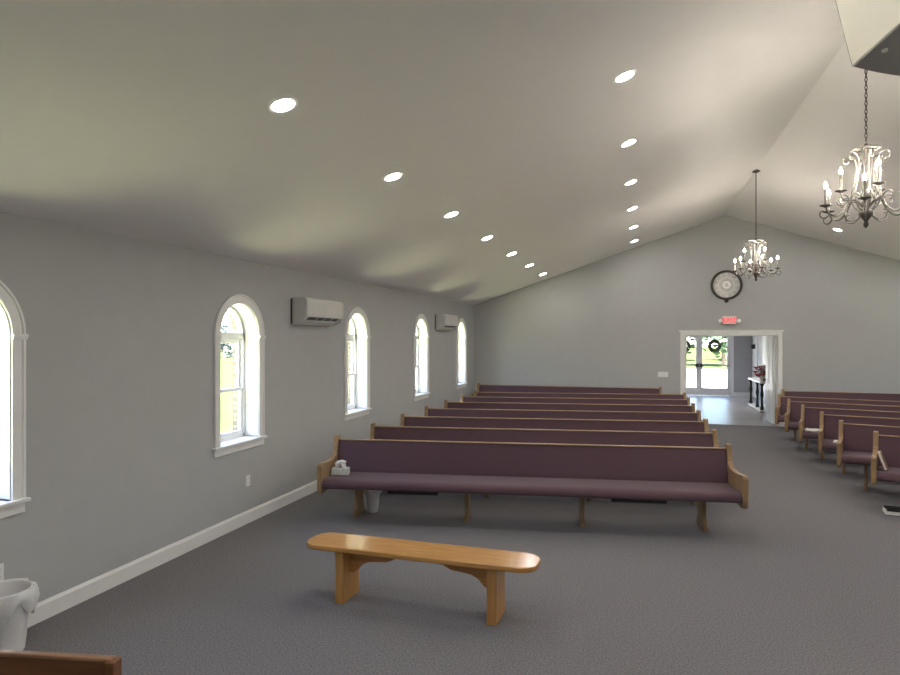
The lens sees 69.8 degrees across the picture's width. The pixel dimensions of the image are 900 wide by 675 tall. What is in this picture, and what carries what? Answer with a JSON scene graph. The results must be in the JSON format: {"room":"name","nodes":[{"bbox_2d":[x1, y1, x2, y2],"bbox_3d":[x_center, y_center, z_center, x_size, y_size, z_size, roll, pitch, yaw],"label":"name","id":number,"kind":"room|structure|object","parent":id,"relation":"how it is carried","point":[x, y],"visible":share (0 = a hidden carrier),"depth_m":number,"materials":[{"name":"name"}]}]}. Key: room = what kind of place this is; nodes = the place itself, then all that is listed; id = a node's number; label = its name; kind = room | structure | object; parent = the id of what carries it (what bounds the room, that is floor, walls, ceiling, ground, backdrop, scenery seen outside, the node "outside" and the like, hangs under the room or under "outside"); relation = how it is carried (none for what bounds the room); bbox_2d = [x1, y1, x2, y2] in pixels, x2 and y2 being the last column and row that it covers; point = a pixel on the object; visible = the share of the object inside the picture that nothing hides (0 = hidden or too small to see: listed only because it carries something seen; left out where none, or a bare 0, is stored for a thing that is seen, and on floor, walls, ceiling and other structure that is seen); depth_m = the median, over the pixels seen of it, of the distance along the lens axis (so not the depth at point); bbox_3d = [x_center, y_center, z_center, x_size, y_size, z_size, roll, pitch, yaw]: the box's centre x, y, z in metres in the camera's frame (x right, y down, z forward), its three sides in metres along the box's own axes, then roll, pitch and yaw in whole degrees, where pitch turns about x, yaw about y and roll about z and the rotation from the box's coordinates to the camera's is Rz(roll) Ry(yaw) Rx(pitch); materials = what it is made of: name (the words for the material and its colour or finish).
{"room":"house of worship","nodes":[
{"label":"house of worship","id":0,"kind":"room"},
{"bbox_2d":[0,212,473,602],"bbox_3d":[-2.259,0.475,7.285,0.330,3.050,19.700,0,0,16],"label":"wall","id":1,"kind":"structure","parent":0,"point":[121,467],"depth_m":5.63,"materials":[{"name":"paint"}]},
{"bbox_2d":[0,563,3,580],"bbox_3d":[-2.975,1.555,4.252,0.010,0.116,0.072,0,0,16],"label":"wall outlet","id":2,"kind":"object","parent":1,"relation":"attached to","point":[1,564],"visible":1,"depth_m":4.27,"materials":[{"name":"white plastic"}]},
{"bbox_2d":[0,280,30,518],"bbox_3d":[-3.230,0.368,4.058,0.470,1.653,0.916,0,0,16],"label":"window","id":3,"kind":"structure","parent":1,"relation":"in","point":[13,336],"depth_m":4.34,"materials":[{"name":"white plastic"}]},
{"bbox_2d":[27,480,316,627],"bbox_3d":[-2.078,1.933,7.284,0.016,0.135,19.200,0,0,16],"label":"baseboard","id":4,"kind":"structure","parent":1,"relation":"attached to","point":[45,609],"depth_m":5.58,"materials":[{"name":"white wood"}]},
{"bbox_2d":[212,294,267,457],"bbox_3d":[-2.402,0.368,6.869,0.470,1.653,0.916,0,0,16],"label":"window","id":5,"kind":"structure","parent":1,"relation":"in","point":[250,337],"depth_m":7.13,"materials":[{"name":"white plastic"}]},
{"bbox_2d":[246,475,249,486],"bbox_3d":[-2.178,1.545,6.959,0.010,0.116,0.072,0,0,16],"label":"wall outlet","id":6,"kind":"object","parent":1,"relation":"attached to","point":[247,476],"visible":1,"depth_m":6.95,"materials":[{"name":"white plastic"}]},
{"bbox_2d":[291,297,343,325],"bbox_3d":[-1.684,-0.320,8.273,0.214,0.333,1.020,0,0,16],"label":"air conditioner","id":7,"kind":"object","parent":1,"relation":"attached to","point":[304,311],"visible":1,"depth_m":8.03,"materials":[{"name":"plastic"}]},
{"bbox_2d":[305,317,338,322],"bbox_3d":[-1.641,-0.220,8.255,0.100,0.061,0.790,0,0,16],"label":"air vent","id":8,"kind":"object","parent":7,"relation":"attached to","point":[310,319],"depth_m":8.24,"materials":[{"name":"white plastic"}]},
{"bbox_2d":[343,307,371,420],"bbox_3d":[-1.571,0.368,9.689,0.470,1.653,0.916,0,0,16],"label":"window","id":9,"kind":"structure","parent":1,"relation":"in","point":[359,337],"depth_m":9.97,"materials":[{"name":"white plastic"}]},
{"bbox_2d":[413,314,430,401],"bbox_3d":[-0.741,0.368,12.509,0.470,1.653,0.916,0,0,16],"label":"window","id":10,"kind":"structure","parent":1,"relation":"in","point":[421,336],"depth_m":12.79,"materials":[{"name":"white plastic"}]},
{"bbox_2d":[435,314,457,330],"bbox_3d":[-0.065,-0.320,13.770,0.214,0.333,1.020,0,0,16],"label":"air conditioner","id":11,"kind":"object","parent":1,"relation":"attached to","point":[442,321],"visible":1,"depth_m":13.44,"materials":[{"name":"plastic"}]},
{"bbox_2d":[444,326,455,328],"bbox_3d":[-0.022,-0.220,13.752,0.100,0.061,0.790,0,0,16],"label":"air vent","id":12,"kind":"object","parent":11,"relation":"attached to","point":[446,327],"depth_m":13.81,"materials":[{"name":"white plastic"}]},
{"bbox_2d":[456,318,467,388],"bbox_3d":[0.082,0.368,15.300,0.470,1.653,0.916,0,0,16],"label":"window","id":13,"kind":"structure","parent":1,"relation":"in","point":[461,332],"depth_m":15.57,"materials":[{"name":"white glass"}]},
{"bbox_2d":[0,0,899,304],"bbox_3d":[3.631,-1.813,5.707,12.660,2.234,19.400,0,0,16],"label":"ceiling","id":14,"kind":"structure","parent":0,"point":[147,120],"depth_m":5.14,"materials":[{"name":"paint"}]},
{"bbox_2d":[268,97,297,113],"bbox_3d":[-1.051,-1.462,4.062,0.184,0.066,0.193,0,0,23],"label":"recessed light","id":15,"kind":"object","parent":14,"relation":"in","point":[280,105],"visible":1,"depth_m":4.06,"materials":[{"name":"white plastic"}]},
{"bbox_2d":[383,172,402,181],"bbox_3d":[-0.518,-1.462,5.871,0.184,0.066,0.193,0,0,23],"label":"recessed light","id":16,"kind":"object","parent":14,"relation":"in","point":[393,176],"visible":1,"depth_m":5.86,"materials":[{"name":"white plastic"}]},
{"bbox_2d":[444,211,458,217],"bbox_3d":[0.015,-1.462,7.679,0.184,0.066,0.193,0,0,23],"label":"recessed light","id":17,"kind":"object","parent":14,"relation":"in","point":[451,214],"visible":1,"depth_m":7.67,"materials":[{"name":"white plastic"}]},
{"bbox_2d":[481,235,492,240],"bbox_3d":[0.547,-1.462,9.487,0.184,0.066,0.193,0,0,23],"label":"recessed light","id":18,"kind":"object","parent":14,"relation":"in","point":[491,236],"visible":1,"depth_m":9.48,"materials":[{"name":"white plastic"}]},
{"bbox_2d":[613,69,635,82],"bbox_3d":[1.435,-2.142,5.295,0.184,0.066,0.193,0,0,23],"label":"recessed light","id":19,"kind":"object","parent":14,"relation":"in","point":[628,74],"visible":1,"depth_m":5.29,"materials":[{"name":"white plastic"}]},
{"bbox_2d":[620,138,636,146],"bbox_3d":[1.968,-2.142,7.104,0.184,0.066,0.193,0,0,23],"label":"recessed light","id":20,"kind":"object","parent":14,"relation":"in","point":[631,141],"visible":1,"depth_m":7.09,"materials":[{"name":"white plastic"}]},
{"bbox_2d":[624,179,637,185],"bbox_3d":[2.500,-2.142,8.912,0.184,0.066,0.193,0,0,23],"label":"recessed light","id":21,"kind":"object","parent":14,"relation":"in","point":[634,180],"visible":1,"depth_m":8.90,"materials":[{"name":"white plastic"}]},
{"bbox_2d":[732,169,780,280],"bbox_3d":[5.142,-1.875,10.839,0.756,1.870,0.735,0,0,-9],"label":"chandelier","id":22,"kind":"object","parent":14,"relation":"hanging from","point":[755,267],"visible":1,"depth_m":10.82,"materials":[{"name":"grey metal"}]},
{"bbox_2d":[819,70,899,227],"bbox_3d":[3.588,-1.875,5.563,0.756,1.870,0.735,0,0,16],"label":"chandelier","id":23,"kind":"object","parent":14,"relation":"hanging from","point":[866,212],"visible":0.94,"depth_m":5.55,"materials":[{"name":"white metal"}]},
{"bbox_2d":[835,0,899,75],"bbox_3d":[2.115,-1.800,3.028,0.492,1.131,0.766,0,0,-12],"label":"soffit","id":24,"kind":"object","parent":14,"relation":"hanging from","point":[871,28],"visible":1,"depth_m":2.94,"materials":[{"name":"beige paint"}]},
{"bbox_2d":[22,395,899,674],"bbox_3d":[4.747,2.060,9.496,11.860,0.120,27.300,0,0,16],"label":"floor","id":25,"kind":"structure","parent":0,"point":[804,579],"depth_m":5.06,"materials":[{"name":"carpet"}]},
{"bbox_2d":[0,578,39,650],"bbox_3d":[-2.847,1.797,4.105,0.376,0.406,0.379,0,0,16],"label":"waste bin","id":26,"kind":"object","parent":25,"relation":"on","point":[19,597],"visible":0.97,"depth_m":4.07,"materials":[{"name":"white plastic"}]},
{"bbox_2d":[0,649,121,674],"bbox_3d":[-2.179,1.569,2.395,2.006,0.862,0.055,0,0,6],"label":"divider","id":27,"kind":"object","parent":25,"relation":"on","point":[12,662],"visible":1,"depth_m":2.31,"materials":[{"name":"brown wood"}]},
{"bbox_2d":[364,490,381,512],"bbox_3d":[-0.883,1.866,7.402,0.226,0.268,0.225,0,0,16],"label":"waste bin","id":28,"kind":"object","parent":25,"relation":"on","point":[372,495],"visible":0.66,"depth_m":7.35,"materials":[{"name":"white plastic"}]},
{"bbox_2d":[307,532,540,625],"bbox_3d":[-0.231,1.784,4.790,1.800,0.432,0.340,0,0,18],"label":"wooden bench","id":29,"kind":"object","parent":25,"relation":"on","point":[489,566],"visible":1,"depth_m":4.72,"materials":[{"name":"brown wood"}]},
{"bbox_2d":[317,435,748,531],"bbox_3d":[0.787,1.565,6.899,4.360,0.870,0.685,0,0,8],"label":"pew","id":30,"kind":"object","parent":25,"relation":"on","point":[617,473],"visible":0.99,"depth_m":6.93,"materials":[{"name":"fabric"}]},
{"bbox_2d":[331,460,349,474],"bbox_3d":[-1.215,1.443,7.170,0.190,0.157,0.100,0,0,2],"label":"tissue box","id":31,"kind":"object","parent":30,"relation":"on","point":[344,470],"visible":1,"depth_m":7.12,"materials":[{"name":"paper"}]},
{"bbox_2d":[370,423,717,504],"bbox_3d":[1.079,1.565,7.972,4.360,0.870,0.685,0,0,8],"label":"pew","id":32,"kind":"object","parent":25,"relation":"on","point":[559,436],"visible":0.19,"depth_m":8.18,"materials":[{"name":"purple fabric"}]},
{"bbox_2d":[400,413,718,446],"bbox_3d":[1.393,1.565,9.039,4.360,0.870,0.685,0,0,8],"label":"pew","id":33,"kind":"object","parent":25,"relation":"on","point":[414,421],"visible":0.13,"depth_m":9.25,"materials":[{"name":"purple fabric"}]},
{"bbox_2d":[424,406,709,431],"bbox_3d":[1.707,1.565,10.106,4.360,0.870,0.685,0,0,8],"label":"pew","id":34,"kind":"object","parent":25,"relation":"on","point":[438,412],"visible":0.18,"depth_m":10.32,"materials":[{"name":"purple fabric"}]},
{"bbox_2d":[472,383,661,395],"bbox_3d":[2.703,1.565,15.193,4.360,0.870,0.685,0,0,16],"label":"pew","id":35,"kind":"object","parent":25,"relation":"on","point":[480,388],"visible":0.17,"depth_m":15.43,"materials":[{"name":"purple fabric"}]},
{"bbox_2d":[444,399,702,420],"bbox_3d":[2.022,1.565,11.172,4.360,0.870,0.685,0,0,8],"label":"pew","id":36,"kind":"object","parent":25,"relation":"on","point":[455,405],"visible":0.12,"depth_m":11.39,"materials":[{"name":"purple fabric"}]},
{"bbox_2d":[461,394,689,404],"bbox_3d":[2.336,1.565,12.239,4.360,0.870,0.685,0,0,8],"label":"pew","id":37,"kind":"object","parent":25,"relation":"on","point":[686,401],"visible":0.15,"depth_m":12.45,"materials":[{"name":"purple fabric"}]},
{"bbox_2d":[474,390,685,398],"bbox_3d":[2.650,1.565,13.306,4.360,0.870,0.685,0,0,8],"label":"pew","id":38,"kind":"object","parent":25,"relation":"on","point":[476,394],"visible":0.07,"depth_m":13.53,"materials":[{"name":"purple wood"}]},
{"bbox_2d":[748,378,775,412],"bbox_3d":[8.773,1.590,17.979,0.570,0.820,1.950,0,0,16],"label":"console table","id":39,"kind":"object","parent":25,"relation":"on","point":[760,407],"visible":0.63,"depth_m":17.85,"materials":[{"name":"wood"}]},
{"bbox_2d":[748,403,765,411],"bbox_3d":[8.773,1.955,17.979,0.570,0.050,1.910,0,0,16],"label":"shelf","id":40,"kind":"object","parent":39,"relation":"attached to","point":[761,409],"depth_m":17.83,"materials":[{"name":"white wood"}]},
{"bbox_2d":[753,365,765,381],"bbox_3d":[8.373,0.957,17.260,0.562,0.446,0.553,0,0,16],"label":"flower vase","id":41,"kind":"object","parent":39,"relation":"on","point":[761,371],"visible":0.8,"depth_m":17.23,"materials":[{"name":"red plastic"}]},
{"bbox_2d":[775,394,899,440],"bbox_3d":[8.267,1.565,11.519,4.360,0.870,0.685,0,0,32],"label":"pew","id":42,"kind":"object","parent":25,"relation":"on","point":[781,409],"visible":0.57,"depth_m":12.40,"materials":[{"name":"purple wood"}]},
{"bbox_2d":[781,389,899,430],"bbox_3d":[9.274,1.565,13.257,4.360,0.870,0.685,0,0,16],"label":"pew","id":43,"kind":"object","parent":25,"relation":"on","point":[840,395],"visible":0.12,"depth_m":13.74,"materials":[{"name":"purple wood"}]},
{"bbox_2d":[784,399,899,449],"bbox_3d":[7.929,1.565,10.513,4.360,0.870,0.685,0,0,32],"label":"pew","id":44,"kind":"object","parent":25,"relation":"on","point":[792,418],"visible":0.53,"depth_m":11.47,"materials":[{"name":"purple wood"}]},
{"bbox_2d":[799,404,899,460],"bbox_3d":[7.630,1.565,9.496,4.360,0.870,0.685,0,0,32],"label":"pew","id":45,"kind":"object","parent":25,"relation":"on","point":[810,416],"visible":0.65,"depth_m":10.52,"materials":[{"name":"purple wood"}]},
{"bbox_2d":[804,428,818,431],"bbox_3d":[5.965,1.504,10.418,0.428,0.034,0.275,0,0,24],"label":"loose papers","id":46,"kind":"object","parent":45,"relation":"on","point":[805,429],"visible":0.38,"depth_m":10.43,"materials":[{"name":"white paper"}]},
{"bbox_2d":[818,411,899,473],"bbox_3d":[7.359,1.565,8.471,4.360,0.870,0.685,0,0,32],"label":"pew","id":47,"kind":"object","parent":25,"relation":"on","point":[828,431],"visible":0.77,"depth_m":9.56,"materials":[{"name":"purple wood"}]},
{"bbox_2d":[837,420,899,490],"bbox_3d":[7.003,1.565,7.416,4.360,0.870,0.685,0,0,33],"label":"pew","id":48,"kind":"object","parent":25,"relation":"on","point":[855,441],"visible":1,"depth_m":8.58,"materials":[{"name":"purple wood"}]},
{"bbox_2d":[871,431,899,484],"bbox_3d":[6.739,1.565,6.316,4.360,0.870,0.685,0,0,35],"label":"pew","id":49,"kind":"object","parent":25,"relation":"on","point":[889,445],"visible":0.98,"depth_m":7.61,"materials":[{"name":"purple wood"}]},
{"bbox_2d":[877,450,887,470],"bbox_3d":[5.002,1.419,7.456,0.106,0.210,0.160,0,0,35],"label":"hymnal","id":50,"kind":"object","parent":49,"relation":"on","point":[880,455],"visible":1,"depth_m":7.40,"materials":[{"name":"paper"}]},
{"bbox_2d":[882,505,899,515],"bbox_3d":[5.050,1.965,7.298,0.245,0.070,0.190,0,0,24],"label":"hymnal","id":51,"kind":"object","parent":25,"relation":"on","point":[887,510],"visible":1,"depth_m":7.25,"materials":[{"name":"paper"}]},
{"bbox_2d":[474,215,899,393],"bbox_3d":[6.338,-0.415,14.896,11.860,4.830,0.160,0,0,16],"label":"wall","id":52,"kind":"structure","parent":0,"point":[616,320],"depth_m":15.03,"materials":[{"name":"paint"}]},
{"bbox_2d":[658,372,667,376],"bbox_3d":[5.018,0.871,15.196,0.201,0.097,0.011,0,0,16],"label":"light switch","id":53,"kind":"object","parent":52,"relation":"attached to","point":[660,374],"visible":1,"depth_m":15.19,"materials":[{"name":"white plastic"}]},
{"bbox_2d":[685,336,686,397],"bbox_3d":[5.700,0.979,15.689,0.170,2.018,0.950,0,0,16],"label":"door","id":54,"kind":"structure","parent":52,"relation":"in","point":[685,336],"depth_m":15.23,"materials":[{"name":"white wood"}]},
{"bbox_2d":[710,270,742,299],"bbox_3d":[6.341,-1.205,14.786,0.690,0.690,0.050,0,0,16],"label":"wall clock","id":55,"kind":"object","parent":52,"relation":"attached to","point":[724,286],"visible":1,"depth_m":14.79,"materials":[{"name":"brown metal"}]},
{"bbox_2d":[719,316,740,324],"bbox_3d":[6.392,-0.386,14.746,0.472,0.197,0.096,0,0,16],"label":"exit sign","id":56,"kind":"object","parent":52,"relation":"attached to","point":[727,320],"visible":1,"depth_m":14.74,"materials":[{"name":"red plastic"}]},
{"bbox_2d":[679,330,783,426],"bbox_3d":[6.444,0.917,14.851,2.220,2.165,0.197,0,0,16],"label":"trim","id":57,"kind":"structure","parent":52,"relation":"attached to","point":[778,333],"depth_m":14.71,"materials":[{"name":"white wood"}]},
{"bbox_2d":[763,336,774,424],"bbox_3d":[7.523,0.979,15.152,0.170,2.018,0.950,0,0,16],"label":"door","id":58,"kind":"structure","parent":52,"relation":"in","point":[770,340],"depth_m":14.98,"materials":[{"name":"white wood"}]},
{"bbox_2d":[734,336,751,392],"bbox_3d":[8.205,0.725,22.457,4.450,2.550,0.120,0,0,16],"label":"wall","id":59,"kind":"structure","parent":0,"point":[742,349],"depth_m":21.89,"materials":[{"name":"paint"}]},
{"bbox_2d":[687,336,698,394],"bbox_3d":[8.133,0.920,22.434,0.994,2.140,0.115,0,0,16],"label":"door","id":60,"kind":"structure","parent":59,"relation":"in","point":[690,390],"depth_m":22.33,"materials":[{"name":"white paint"}]},
{"bbox_2d":[687,341,690,351],"bbox_3d":[8.128,0.296,22.399,0.498,0.506,0.124,0,0,16],"label":"wreath","id":61,"kind":"object","parent":60,"relation":"attached to","point":[688,342],"visible":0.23,"depth_m":22.34,"materials":[{"name":"green plant"}]},
{"bbox_2d":[699,336,729,395],"bbox_3d":[9.088,0.920,22.152,0.994,2.140,0.115,0,0,16],"label":"door","id":62,"kind":"structure","parent":59,"relation":"in","point":[702,391],"depth_m":22.16,"materials":[{"name":"white paint"}]},
{"bbox_2d":[707,339,721,352],"bbox_3d":[9.068,0.296,22.123,0.498,0.506,0.124,0,0,16],"label":"wreath","id":63,"kind":"object","parent":62,"relation":"attached to","point":[712,341],"visible":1,"depth_m":22.11,"materials":[{"name":"green plant"}]},
{"bbox_2d":[730,336,733,395],"bbox_3d":[8.619,0.870,22.324,2.200,2.260,0.140,0,0,16],"label":"trim","id":64,"kind":"structure","parent":59,"relation":"attached to","point":[731,337],"depth_m":21.96,"materials":[{"name":"white wood"}]},
{"bbox_2d":[734,392,749,396],"bbox_3d":[8.186,1.933,22.392,4.250,0.135,0.016,0,0,16],"label":"baseboard","id":65,"kind":"structure","parent":59,"relation":"attached to","point":[743,394],"depth_m":21.88,"materials":[{"name":"white wood"}]},
{"bbox_2d":[757,336,775,406],"bbox_3d":[9.195,0.725,18.120,0.100,2.550,7.640,0,0,16],"label":"wall","id":66,"kind":"structure","parent":0,"point":[759,338],"depth_m":20.37,"materials":[{"name":"paint"}]},
{"bbox_2d":[752,336,756,397],"bbox_3d":[10.075,0.940,21.322,0.022,2.120,0.880,0,0,16],"label":"door","id":67,"kind":"structure","parent":66,"relation":"in","point":[754,338],"depth_m":21.36,"materials":[{"name":"white wood"}]},
{"bbox_2d":[762,336,765,402],"bbox_3d":[9.552,0.940,19.548,0.022,2.120,1.000,0,0,16],"label":"door","id":68,"kind":"structure","parent":66,"relation":"in","point":[763,337],"depth_m":19.61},
{"label":"outside","id":69,"kind":"structure","parent":0,"visible":0},
{"bbox_2d":[221,347,726,369],"bbox_3d":[29.670,2.335,100.721,300.000,0.170,110.000,0,0,16],"label":"field","id":70,"kind":"structure","parent":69,"point":[710,359],"depth_m":65.97,"materials":[{"name":"green plant"}]},
{"bbox_2d":[221,322,232,357],"bbox_3d":[-24.961,0.460,70.864,4.142,4.289,3.401,0,0,5],"label":"tree","id":71,"kind":"object","parent":70,"relation":"on","point":[225,328],"visible":0.22,"depth_m":70.27,"materials":[{"name":"green plant"}]},
{"bbox_2d":[687,337,695,354],"bbox_3d":[21.925,-1.471,61.620,5.774,8.147,5.200,0,0,-20],"label":"tree","id":72,"kind":"object","parent":70,"relation":"on","point":[693,339],"visible":0.02,"depth_m":61.13,"materials":[{"name":"green plant"}]},
{"bbox_2d":[695,337,726,366],"bbox_3d":[20.913,-1.471,50.069,5.200,8.147,5.774,0,0,16],"label":"tree","id":73,"kind":"object","parent":70,"relation":"on","point":[722,340],"visible":0.02,"depth_m":49.59,"materials":[{"name":"green plant"}]},
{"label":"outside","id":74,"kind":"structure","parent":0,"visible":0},
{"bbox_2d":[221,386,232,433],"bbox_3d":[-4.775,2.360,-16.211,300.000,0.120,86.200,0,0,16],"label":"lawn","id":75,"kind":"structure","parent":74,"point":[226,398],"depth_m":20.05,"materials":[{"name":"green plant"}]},
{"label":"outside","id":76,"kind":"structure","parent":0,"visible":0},
{"bbox_2d":[221,363,232,385],"bbox_3d":[10.766,2.360,36.547,300.000,0.120,23.800,0,0,16],"label":"lawn beyond","id":77,"kind":"structure","parent":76,"point":[226,368],"depth_m":40.10,"materials":[{"name":"green plant"}]},
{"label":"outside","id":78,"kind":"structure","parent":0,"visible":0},
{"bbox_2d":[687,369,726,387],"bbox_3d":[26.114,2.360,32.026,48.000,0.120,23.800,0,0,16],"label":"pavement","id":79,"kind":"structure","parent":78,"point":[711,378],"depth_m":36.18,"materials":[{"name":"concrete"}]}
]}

